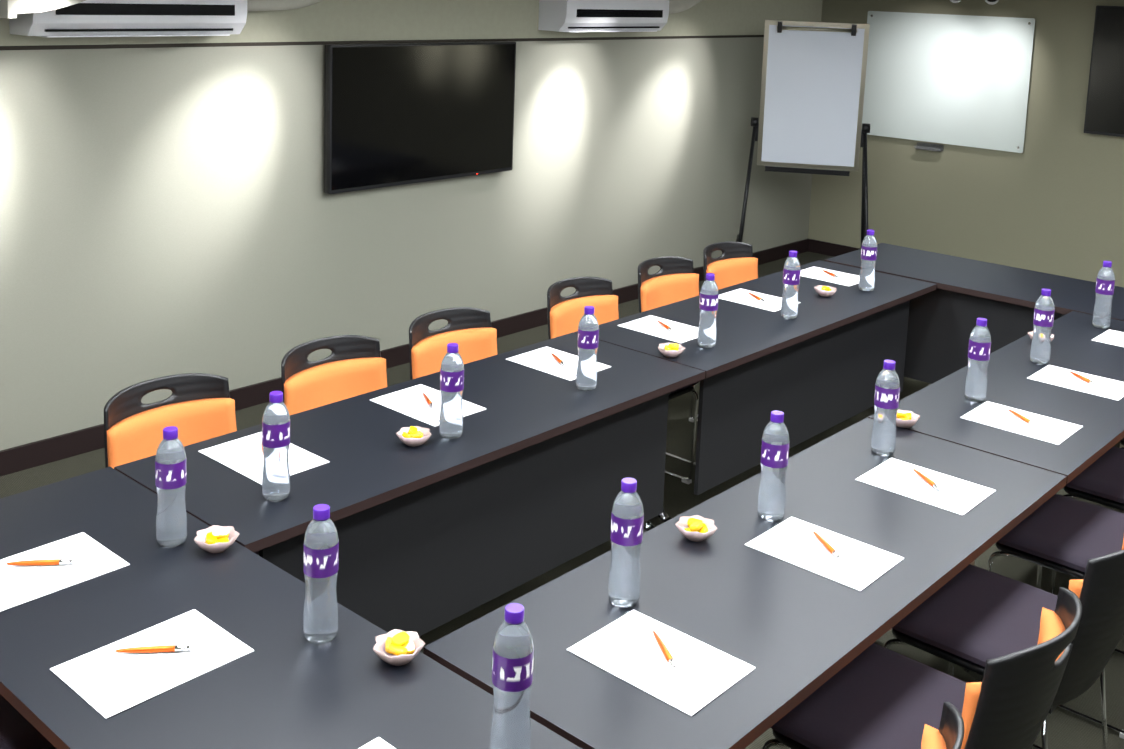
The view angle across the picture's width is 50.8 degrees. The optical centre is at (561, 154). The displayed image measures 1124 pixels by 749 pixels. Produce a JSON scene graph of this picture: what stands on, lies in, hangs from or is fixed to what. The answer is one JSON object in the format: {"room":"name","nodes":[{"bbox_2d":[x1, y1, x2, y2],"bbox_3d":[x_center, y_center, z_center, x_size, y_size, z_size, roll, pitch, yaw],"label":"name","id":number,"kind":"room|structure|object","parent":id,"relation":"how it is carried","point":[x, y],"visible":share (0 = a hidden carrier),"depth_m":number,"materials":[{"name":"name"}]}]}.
{"room":"conference room","nodes":[
{"label":"conference room","id":0,"kind":"room"},
{"bbox_2d":[0,0,822,450],"bbox_3d":[-1.482,-0.128,5.488,0.212,2.620,10.550,9,11,41],"label":"wall","id":1,"kind":"structure","parent":0,"point":[168,206],"depth_m":5.64,"materials":[{"name":"paint"}]},
{"bbox_2d":[9,0,246,37],"bbox_3d":[-1.733,-0.628,4.806,0.213,0.290,0.920,9,11,41],"label":"air conditioner","id":2,"kind":"object","parent":1,"relation":"attached to","point":[120,18],"visible":0.92,"depth_m":4.73,"materials":[{"name":"white plastic"}]},
{"bbox_2d":[0,238,808,476],"bbox_3d":[-1.442,1.132,5.593,0.016,0.100,10.150,9,11,41],"label":"baseboard","id":3,"kind":"structure","parent":1,"relation":"attached to","point":[42,452],"depth_m":5.57,"materials":[{"name":"black"}]},
{"bbox_2d":[324,41,515,193],"bbox_3d":[-0.709,-0.218,6.127,0.072,0.715,1.258,9,11,41],"label":"tv","id":4,"kind":"object","parent":1,"relation":"attached to","point":[395,114],"visible":0.96,"depth_m":6.03,"materials":[{"name":"black"}]},
{"bbox_2d":[538,0,668,31],"bbox_3d":[0.266,-0.876,7.023,0.213,0.290,0.950,9,11,41],"label":"air conditioner","id":5,"kind":"object","parent":1,"relation":"attached to","point":[604,15],"visible":1,"depth_m":6.86,"materials":[{"name":"white plastic"}]},
{"bbox_2d":[0,252,1123,748],"bbox_3d":[1.218,1.666,3.252,7.580,0.100,10.550,9,11,41],"label":"floor","id":6,"kind":"structure","parent":0,"point":[1066,730],"depth_m":4.60,"materials":[{"name":"carpet"}]},
{"bbox_2d":[0,694,55,748],"bbox_3d":[-1.365,1.242,2.411,0.455,0.796,0.563,9,11,41],"label":"chair","id":7,"kind":"object","parent":6,"relation":"on","point":[18,730],"visible":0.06,"depth_m":2.42,"materials":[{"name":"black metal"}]},
{"bbox_2d":[104,373,258,554],"bbox_3d":[-1.039,1.104,3.449,0.563,0.796,0.455,9,11,41],"label":"chair","id":8,"kind":"object","parent":6,"relation":"on","point":[193,408],"visible":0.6,"depth_m":3.57,"materials":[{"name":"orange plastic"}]},
{"bbox_2d":[0,467,581,748],"bbox_3d":[-0.715,1.308,2.310,1.797,0.739,0.597,9,11,41],"label":"table","id":9,"kind":"object","parent":6,"relation":"on","point":[285,684],"visible":0.88,"depth_m":2.23,"materials":[{"name":"black laminate"}]},
{"bbox_2d":[0,532,129,611],"bbox_3d":[-1.113,0.887,2.524,0.212,0.002,0.298,9,11,41],"label":"sheet","id":10,"kind":"object","parent":9,"relation":"on","point":[20,585],"visible":1,"depth_m":2.53,"materials":[{"name":"white paper"}]},
{"bbox_2d":[6,559,74,565],"bbox_3d":[-1.121,0.876,2.544,0.140,0.012,0.012,1,8,-8],"label":"pen","id":11,"kind":"object","parent":10,"relation":"on","point":[44,562],"visible":1,"depth_m":2.54,"materials":[{"name":"orange"}]},
{"bbox_2d":[50,609,253,718],"bbox_3d":[-0.763,0.945,2.215,0.212,0.002,0.298,9,11,41],"label":"sheet","id":12,"kind":"object","parent":9,"relation":"on","point":[106,681],"visible":1,"depth_m":2.20,"materials":[{"name":"white paper"}]},
{"bbox_2d":[115,645,191,652],"bbox_3d":[-0.771,0.933,2.235,0.140,0.012,0.012,1,8,-8],"label":"pen","id":13,"kind":"object","parent":12,"relation":"on","point":[164,648],"visible":0.96,"depth_m":2.23,"materials":[{"name":"orange"}]},
{"bbox_2d":[155,426,186,546],"bbox_3d":[-0.876,0.743,2.656,0.067,0.268,0.067,3,8,9],"label":"bottle","id":14,"kind":"object","parent":9,"relation":"on","point":[170,485],"visible":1,"depth_m":2.63,"materials":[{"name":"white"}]},
{"bbox_2d":[194,525,238,552],"bbox_3d":[-0.770,0.861,2.645,0.096,0.043,0.099,9,11,41],"label":"candy bowl","id":15,"kind":"object","parent":9,"relation":"on","point":[215,539],"visible":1,"depth_m":2.64,"materials":[{"name":"white ceramic"}]},
{"bbox_2d":[303,504,338,643],"bbox_3d":[-0.467,0.810,2.294,0.067,0.268,0.067,-1,9,-21],"label":"bottle","id":16,"kind":"object","parent":9,"relation":"on","point":[320,571],"visible":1,"depth_m":2.27,"materials":[{"name":"white"}]},
{"bbox_2d":[358,737,395,748],"bbox_3d":[-0.332,1.015,1.834,0.212,0.002,0.298,9,11,41],"label":"sheet","id":17,"kind":"object","parent":9,"relation":"on","point":[378,743],"visible":1,"depth_m":1.99,"materials":[{"name":"white paper"}]},
{"bbox_2d":[373,629,424,665],"bbox_3d":[-0.307,0.936,2.242,0.096,0.043,0.099,2,8,-3],"label":"candy bowl","id":18,"kind":"object","parent":9,"relation":"on","point":[395,647],"visible":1,"depth_m":2.24,"materials":[{"name":"white ceramic"}]},
{"bbox_2d":[490,603,533,748],"bbox_3d":[-0.082,0.873,1.954,0.067,0.268,0.067,4,8,14],"label":"bottle","id":19,"kind":"object","parent":9,"relation":"on","point":[512,664],"visible":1,"depth_m":1.93,"materials":[{"name":"white"}]},
{"bbox_2d":[281,335,386,414],"bbox_3d":[-0.639,1.054,3.893,0.563,0.796,0.455,9,11,41],"label":"chair","id":20,"kind":"object","parent":6,"relation":"on","point":[350,366],"visible":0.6,"depth_m":4.02,"materials":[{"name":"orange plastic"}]},
{"bbox_2d":[114,333,704,635],"bbox_3d":[-0.351,1.136,3.588,0.597,0.739,1.797,9,11,41],"label":"table","id":21,"kind":"object","parent":6,"relation":"on","point":[516,483],"visible":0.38,"depth_m":3.37,"materials":[{"name":"black"}]},
{"bbox_2d":[199,432,329,484],"bbox_3d":[-0.797,0.806,3.164,0.298,0.002,0.212,9,11,41],"label":"sheet","id":22,"kind":"object","parent":21,"relation":"on","point":[244,456],"visible":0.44,"depth_m":3.16,"materials":[{"name":"white paper"}]},
{"bbox_2d":[262,391,289,500],"bbox_3d":[-0.701,0.713,2.905,0.067,0.268,0.067,9,11,41],"label":"bottle","id":23,"kind":"object","parent":21,"relation":"on","point":[276,445],"visible":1,"depth_m":2.88,"materials":[{"name":"white"}]},
{"bbox_2d":[396,426,430,446],"bbox_3d":[-0.408,0.782,3.286,0.096,0.043,0.099,-4,10,-38],"label":"candy bowl","id":24,"kind":"object","parent":21,"relation":"on","point":[413,436],"visible":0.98,"depth_m":3.27,"materials":[{"name":"white ceramic"}]},
{"bbox_2d":[370,384,486,426],"bbox_3d":[-0.408,0.758,3.595,0.298,0.002,0.212,9,11,41],"label":"sheet","id":25,"kind":"object","parent":21,"relation":"on","point":[411,402],"visible":0.79,"depth_m":3.59,"materials":[{"name":"white paper"}]},
{"bbox_2d":[422,393,434,409],"bbox_3d":[-0.408,0.748,3.608,0.012,0.012,0.140,-1,9,-20],"label":"pen","id":26,"kind":"object","parent":25,"relation":"on","point":[430,403],"visible":0.96,"depth_m":3.58,"materials":[{"name":"orange"}]},
{"bbox_2d":[439,343,463,438],"bbox_3d":[-0.310,0.664,3.338,0.067,0.268,0.067,4,8,15],"label":"bottle","id":27,"kind":"object","parent":21,"relation":"on","point":[451,391],"visible":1,"depth_m":3.31,"materials":[{"name":"white"}]},
{"bbox_2d":[506,346,610,380],"bbox_3d":[-0.014,0.709,4.033,0.298,0.002,0.212,9,11,41],"label":"sheet","id":28,"kind":"object","parent":21,"relation":"on","point":[543,359],"visible":0.9,"depth_m":4.03,"materials":[{"name":"white paper"}]},
{"bbox_2d":[551,353,566,366],"bbox_3d":[-0.013,0.699,4.046,0.012,0.012,0.140,-1,9,-20],"label":"pen","id":29,"kind":"object","parent":28,"relation":"on","point":[560,361],"visible":0.98,"depth_m":4.03,"materials":[{"name":"orange plastic"}]},
{"bbox_2d":[576,306,598,390],"bbox_3d":[0.082,0.616,3.773,0.067,0.268,0.067,0,8,-13],"label":"bottle","id":30,"kind":"object","parent":21,"relation":"on","point":[587,345],"visible":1,"depth_m":3.75,"materials":[{"name":"white"}]},
{"bbox_2d":[409,307,496,379],"bbox_3d":[-0.278,1.009,4.292,0.563,0.796,0.455,9,11,41],"label":"chair","id":31,"kind":"object","parent":6,"relation":"on","point":[471,332],"visible":0.35,"depth_m":4.43,"materials":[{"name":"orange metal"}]},
{"bbox_2d":[547,276,699,483],"bbox_3d":[0.209,0.949,4.832,0.563,0.796,0.455,9,11,41],"label":"chair","id":32,"kind":"object","parent":6,"relation":"on","point":[565,314],"visible":0.38,"depth_m":4.93,"materials":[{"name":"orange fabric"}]},
{"bbox_2d":[638,256,698,465],"bbox_3d":[0.603,0.900,5.269,0.563,0.796,0.455,9,11,41],"label":"chair","id":33,"kind":"object","parent":6,"relation":"on","point":[674,279],"visible":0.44,"depth_m":5.41,"materials":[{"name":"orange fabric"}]},
{"bbox_2d":[697,241,757,416],"bbox_3d":[0.937,0.859,5.639,0.563,0.796,0.455,9,11,41],"label":"chair","id":34,"kind":"object","parent":6,"relation":"on","point":[735,263],"visible":0.33,"depth_m":5.79,"materials":[{"name":"orange fabric"}]},
{"bbox_2d":[423,418,1066,748],"bbox_3d":[0.541,1.280,2.813,0.597,0.739,1.797,9,11,41],"label":"table","id":35,"kind":"object","parent":6,"relation":"on","point":[795,635],"visible":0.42,"depth_m":2.52,"materials":[{"name":"black laminate"}]},
{"bbox_2d":[608,478,643,607],"bbox_3d":[0.134,0.806,2.468,0.067,0.268,0.067,2,8,0],"label":"bottle","id":36,"kind":"object","parent":35,"relation":"on","point":[627,521],"visible":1,"depth_m":2.44,"materials":[{"name":"white"}]},
{"bbox_2d":[566,610,755,715],"bbox_3d":[0.190,0.970,2.279,0.298,0.002,0.212,9,11,41],"label":"sheet","id":37,"kind":"object","parent":35,"relation":"on","point":[626,647],"visible":1,"depth_m":2.27,"materials":[{"name":"white paper"}]},
{"bbox_2d":[653,631,678,672],"bbox_3d":[0.199,0.960,2.295,0.012,0.012,0.140,0,8,-14],"label":"pen","id":38,"kind":"object","parent":37,"relation":"on","point":[668,656],"visible":1,"depth_m":2.27,"materials":[{"name":"orange"}]},
{"bbox_2d":[675,515,717,541],"bbox_3d":[0.313,0.880,2.784,0.096,0.043,0.099,1,8,-4],"label":"candy bowl","id":39,"kind":"object","parent":35,"relation":"on","point":[696,528],"visible":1,"depth_m":2.77,"materials":[{"name":"white ceramic"}]},
{"bbox_2d":[757,410,789,520],"bbox_3d":[0.518,0.758,2.893,0.067,0.268,0.067,5,9,20],"label":"bottle","id":40,"kind":"object","parent":35,"relation":"on","point":[774,466],"visible":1,"depth_m":2.87,"materials":[{"name":"white"}]},
{"bbox_2d":[744,516,903,590],"bbox_3d":[0.606,0.918,2.740,0.298,0.002,0.212,9,11,41],"label":"sheet","id":41,"kind":"object","parent":35,"relation":"on","point":[860,566],"visible":1,"depth_m":2.73,"materials":[{"name":"white paper"}]},
{"bbox_2d":[813,531,842,560],"bbox_3d":[0.615,0.908,2.757,0.012,0.012,0.140,0,8,-14],"label":"pen","id":42,"kind":"object","parent":41,"relation":"on","point":[830,548],"visible":0.98,"depth_m":2.74,"materials":[{"name":"orange"}]},
{"bbox_2d":[871,360,899,455],"bbox_3d":[0.910,0.710,3.328,0.067,0.268,0.067,9,11,39],"label":"bottle","id":43,"kind":"object","parent":35,"relation":"on","point":[886,406],"visible":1,"depth_m":3.31,"materials":[{"name":"white"}]},
{"bbox_2d":[855,458,995,514],"bbox_3d":[0.961,0.874,3.134,0.298,0.002,0.212,9,11,41],"label":"sheet","id":44,"kind":"object","parent":35,"relation":"on","point":[956,495],"visible":1,"depth_m":3.12,"materials":[{"name":"white paper"}]},
{"bbox_2d":[913,469,942,491],"bbox_3d":[0.971,0.864,3.151,0.012,0.012,0.140,0,8,-14],"label":"pen","id":45,"kind":"object","parent":44,"relation":"on","point":[930,482],"visible":0.98,"depth_m":3.13,"materials":[{"name":"orange"}]},
{"bbox_2d":[574,260,936,525],"bbox_3d":[0.854,0.987,4.923,0.597,0.739,1.797,9,11,41],"label":"table","id":46,"kind":"object","parent":6,"relation":"on","point":[814,367],"visible":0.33,"depth_m":4.66,"materials":[{"name":"black"}]},
{"bbox_2d":[617,315,697,342],"bbox_3d":[0.391,0.659,4.481,0.298,0.002,0.212,9,11,41],"label":"sheet","id":47,"kind":"object","parent":46,"relation":"on","point":[653,326],"visible":0.94,"depth_m":4.48,"materials":[{"name":"white paper"}]},
{"bbox_2d":[657,320,673,331],"bbox_3d":[0.391,0.649,4.494,0.012,0.012,0.140,-1,9,-20],"label":"pen","id":48,"kind":"object","parent":47,"relation":"on","point":[666,326],"visible":0.94,"depth_m":4.47,"materials":[{"name":"orange plastic"}]},
{"bbox_2d":[658,342,684,357],"bbox_3d":[0.383,0.686,4.149,0.099,0.043,0.096,-3,9,-29],"label":"candy bowl","id":49,"kind":"object","parent":46,"relation":"on","point":[670,350],"visible":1,"depth_m":4.13,"materials":[{"name":"white ceramic"}]},
{"bbox_2d":[697,273,718,347],"bbox_3d":[0.527,0.560,4.267,0.067,0.268,0.067,0,8,-12],"label":"bottle","id":50,"kind":"object","parent":46,"relation":"on","point":[708,304],"visible":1,"depth_m":4.24,"materials":[{"name":"white"}]},
{"bbox_2d":[719,288,800,311],"bbox_3d":[0.814,0.606,4.950,0.298,0.002,0.212,9,11,41],"label":"sheet","id":51,"kind":"object","parent":46,"relation":"on","point":[744,297],"visible":0.85,"depth_m":4.95,"materials":[{"name":"white paper"}]},
{"bbox_2d":[748,293,765,302],"bbox_3d":[0.814,0.597,4.963,0.012,0.012,0.140,-1,9,-20],"label":"pen","id":52,"kind":"object","parent":51,"relation":"on","point":[758,298],"visible":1,"depth_m":4.94,"materials":[{"name":"orange plastic"}]},
{"bbox_2d":[781,251,800,318],"bbox_3d":[0.906,0.514,4.686,0.067,0.268,0.067,4,9,15],"label":"bottle","id":53,"kind":"object","parent":46,"relation":"on","point":[791,283],"visible":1,"depth_m":4.66,"materials":[{"name":"white"}]},
{"bbox_2d":[814,285,836,296],"bbox_3d":[1.121,0.582,5.052,0.096,0.043,0.099,4,8,14],"label":"candy bowl","id":54,"kind":"object","parent":46,"relation":"on","point":[825,291],"visible":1,"depth_m":5.03,"materials":[{"name":"white ceramic"}]},
{"bbox_2d":[800,267,859,285],"bbox_3d":[1.229,0.555,5.410,0.298,0.002,0.212,9,11,41],"label":"sheet","id":55,"kind":"object","parent":46,"relation":"on","point":[845,279],"visible":0.88,"depth_m":5.40,"materials":[{"name":"white paper"}]},
{"bbox_2d":[822,270,839,277],"bbox_3d":[1.229,0.545,5.423,0.012,0.012,0.140,-1,9,-20],"label":"pen","id":56,"kind":"object","parent":55,"relation":"on","point":[832,274],"visible":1,"depth_m":5.40,"materials":[{"name":"orange plastic"}]},
{"bbox_2d":[859,229,877,290],"bbox_3d":[1.336,0.460,5.163,0.067,0.268,0.067,7,9,28],"label":"bottle","id":57,"kind":"object","parent":46,"relation":"on","point":[868,262],"visible":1,"depth_m":5.14,"materials":[{"name":"white"}]},
{"bbox_2d":[736,20,869,246],"bbox_3d":[1.675,0.012,8.073,0.914,1.828,0.636,4,8,10],"label":"flip chart","id":58,"kind":"object","parent":6,"relation":"on","point":[812,92],"visible":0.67,"depth_m":7.97,"materials":[{"name":"white paper"}]},
{"bbox_2d":[763,587,1081,748],"bbox_3d":[0.787,1.295,2.579,0.563,0.796,0.455,9,11,41],"label":"chair","id":59,"kind":"object","parent":6,"relation":"on","point":[874,696],"visible":1,"depth_m":2.52,"materials":[{"name":"black fabric"}]},
{"bbox_2d":[921,702,963,748],"bbox_3d":[0.400,1.343,2.150,0.563,0.796,0.455,9,11,41],"label":"chair","id":60,"kind":"object","parent":6,"relation":"on","point":[949,734],"visible":1,"depth_m":2.09,"materials":[{"name":"black plastic"}]},
{"bbox_2d":[824,243,1123,383],"bbox_3d":[2.127,0.960,5.428,1.797,0.739,0.597,9,11,41],"label":"table","id":61,"kind":"object","parent":6,"relation":"on","point":[956,304],"visible":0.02,"depth_m":5.44,"materials":[{"name":"black"}]},
{"bbox_2d":[868,311,1123,565],"bbox_3d":[1.746,1.131,4.150,0.597,0.739,1.797,9,11,41],"label":"table","id":62,"kind":"object","parent":6,"relation":"on","point":[941,407],"visible":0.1,"depth_m":3.80,"materials":[{"name":"black laminate"}]},
{"bbox_2d":[896,409,919,427],"bbox_3d":[1.025,0.793,3.561,0.099,0.043,0.096,0,8,-11],"label":"candy bowl","id":63,"kind":"object","parent":62,"relation":"on","point":[906,419],"visible":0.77,"depth_m":3.54,"materials":[{"name":"white ceramic"}]},
{"bbox_2d":[964,318,990,401],"bbox_3d":[1.336,0.657,3.800,0.067,0.268,0.067,6,9,28],"label":"bottle","id":64,"kind":"object","parent":62,"relation":"on","point":[979,348],"visible":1,"depth_m":3.78,"materials":[{"name":"white"}]},
{"bbox_2d":[960,401,1082,444],"bbox_3d":[1.407,0.819,3.627,0.298,0.002,0.212,9,11,41],"label":"sheet","id":65,"kind":"object","parent":62,"relation":"on","point":[1047,429],"visible":1,"depth_m":3.62,"materials":[{"name":"white paper"}]},
{"bbox_2d":[1008,409,1037,426],"bbox_3d":[1.416,0.809,3.644,0.012,0.012,0.140,0,8,-14],"label":"pen","id":66,"kind":"object","parent":65,"relation":"on","point":[1027,420],"visible":0.98,"depth_m":3.63,"materials":[{"name":"orange"}]},
{"bbox_2d":[1027,331,1054,340],"bbox_3d":[1.810,0.691,4.467,0.099,0.043,0.096,-5,11,-39],"label":"candy bowl","id":67,"kind":"object","parent":62,"relation":"on","point":[1030,334],"visible":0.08,"depth_m":4.47,"materials":[{"name":"white ceramic"}]},
{"bbox_2d":[1030,288,1054,363],"bbox_3d":[1.712,0.610,4.216,0.067,0.268,0.067,-2,9,-24],"label":"bottle","id":68,"kind":"object","parent":62,"relation":"on","point":[1043,322],"visible":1,"depth_m":4.19,"materials":[{"name":"white"}]},
{"bbox_2d":[1027,365,1123,400],"bbox_3d":[1.770,0.773,4.031,0.298,0.002,0.212,9,11,41],"label":"sheet","id":69,"kind":"object","parent":62,"relation":"on","point":[1066,378],"visible":1,"depth_m":4.03,"materials":[{"name":"white paper"}]},
{"bbox_2d":[1069,371,1097,385],"bbox_3d":[1.780,0.764,4.048,0.012,0.012,0.140,0,8,-14],"label":"pen","id":70,"kind":"object","parent":69,"relation":"on","point":[1085,379],"visible":0.98,"depth_m":4.03,"materials":[{"name":"orange plastic"}]},
{"bbox_2d":[1092,261,1114,328],"bbox_3d":[2.154,0.555,4.707,0.067,0.268,0.067,4,9,16],"label":"bottle","id":71,"kind":"object","parent":62,"relation":"on","point":[1104,291],"visible":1,"depth_m":4.68,"materials":[{"name":"white"}]},
{"bbox_2d":[1092,329,1123,346],"bbox_3d":[2.208,0.719,4.515,0.298,0.002,0.212,9,11,41],"label":"sheet","id":72,"kind":"object","parent":62,"relation":"on","point":[1112,337],"visible":1,"depth_m":4.56,"materials":[{"name":"white paper"}]},
{"bbox_2d":[884,538,1123,748],"bbox_3d":[1.167,1.248,3.001,0.563,0.796,0.455,9,11,41],"label":"chair","id":73,"kind":"object","parent":6,"relation":"on","point":[973,618],"visible":0.85,"depth_m":2.92,"materials":[{"name":"black fabric"}]},
{"bbox_2d":[988,494,1123,738],"bbox_3d":[1.615,1.192,3.497,0.563,0.796,0.455,9,11,41],"label":"chair","id":74,"kind":"object","parent":6,"relation":"on","point":[1065,535],"visible":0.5,"depth_m":3.48,"materials":[{"name":"black fabric"}]},
{"bbox_2d":[1051,446,1123,633],"bbox_3d":[1.995,1.145,3.919,0.563,0.796,0.455,9,11,41],"label":"chair","id":75,"kind":"object","parent":6,"relation":"on","point":[1099,481],"visible":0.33,"depth_m":3.90,"materials":[{"name":"black fabric"}]},
{"bbox_2d":[1110,438,1123,510],"bbox_3d":[2.389,1.096,4.355,0.563,0.796,0.455,9,11,41],"label":"chair","id":76,"kind":"object","parent":6,"relation":"on","point":[1122,443],"visible":0.04,"depth_m":4.37,"materials":[{"name":"black fabric"}]},
{"bbox_2d":[808,0,1123,286],"bbox_3d":[4.721,-0.107,6.887,7.580,2.620,0.200,9,11,41],"label":"wall","id":77,"kind":"structure","parent":0,"point":[1049,199],"depth_m":8.20,"materials":[{"name":"paint"}]},
{"bbox_2d":[808,239,860,256],"bbox_3d":[4.604,1.148,6.987,7.180,0.100,0.016,9,11,41],"label":"baseboard","id":78,"kind":"structure","parent":77,"relation":"attached to","point":[825,248],"depth_m":9.21,"materials":[{"name":"black"}]},
{"bbox_2d":[861,11,1034,152],"bbox_3d":[2.719,-0.511,8.475,1.236,0.977,0.057,9,11,41],"label":"whiteboard","id":79,"kind":"object","parent":77,"relation":"attached to","point":[961,80],"visible":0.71,"depth_m":8.44,"materials":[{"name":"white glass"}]},
{"bbox_2d":[1084,5,1123,136],"bbox_3d":[4.018,-0.469,7.295,1.460,0.835,0.072,9,11,41],"label":"television","id":80,"kind":"object","parent":77,"relation":"attached to","point":[1104,114],"visible":0.95,"depth_m":7.68,"materials":[{"name":"black"}]},
{"bbox_3d":[1.300,-0.703,2.914,7.190,0.550,10.150,9,11,41],"label":"ceiling beams","id":81,"kind":"structure","parent":0,"visible":0},
{"bbox_2d":[0,0,85,18],"bbox_3d":[-1.654,-0.832,4.530,0.675,0.686,2.900,9,11,41],"label":"duct","id":82,"kind":"object","parent":81,"relation":"hanging from","point":[11,8],"visible":1,"depth_m":4.14,"materials":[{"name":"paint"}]},
{"bbox_2d":[247,0,701,13],"bbox_3d":[1.298,-0.579,2.929,7.203,0.747,10.150,9,11,41],"label":"ceiling pipes","id":83,"kind":"object","parent":81,"relation":"hanging from","point":[676,6],"visible":0.6,"depth_m":5.35,"materials":[{"name":"paint"}]},
{"bbox_2d":[950,0,998,4],"bbox_3d":[2.618,-1.167,7.522,1.900,0.416,0.130,9,11,41],"label":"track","id":84,"kind":"object","parent":81,"relation":"hanging from","point":[991,2],"visible":1,"depth_m":7.48,"materials":[{"name":"white metal"}]}
]}

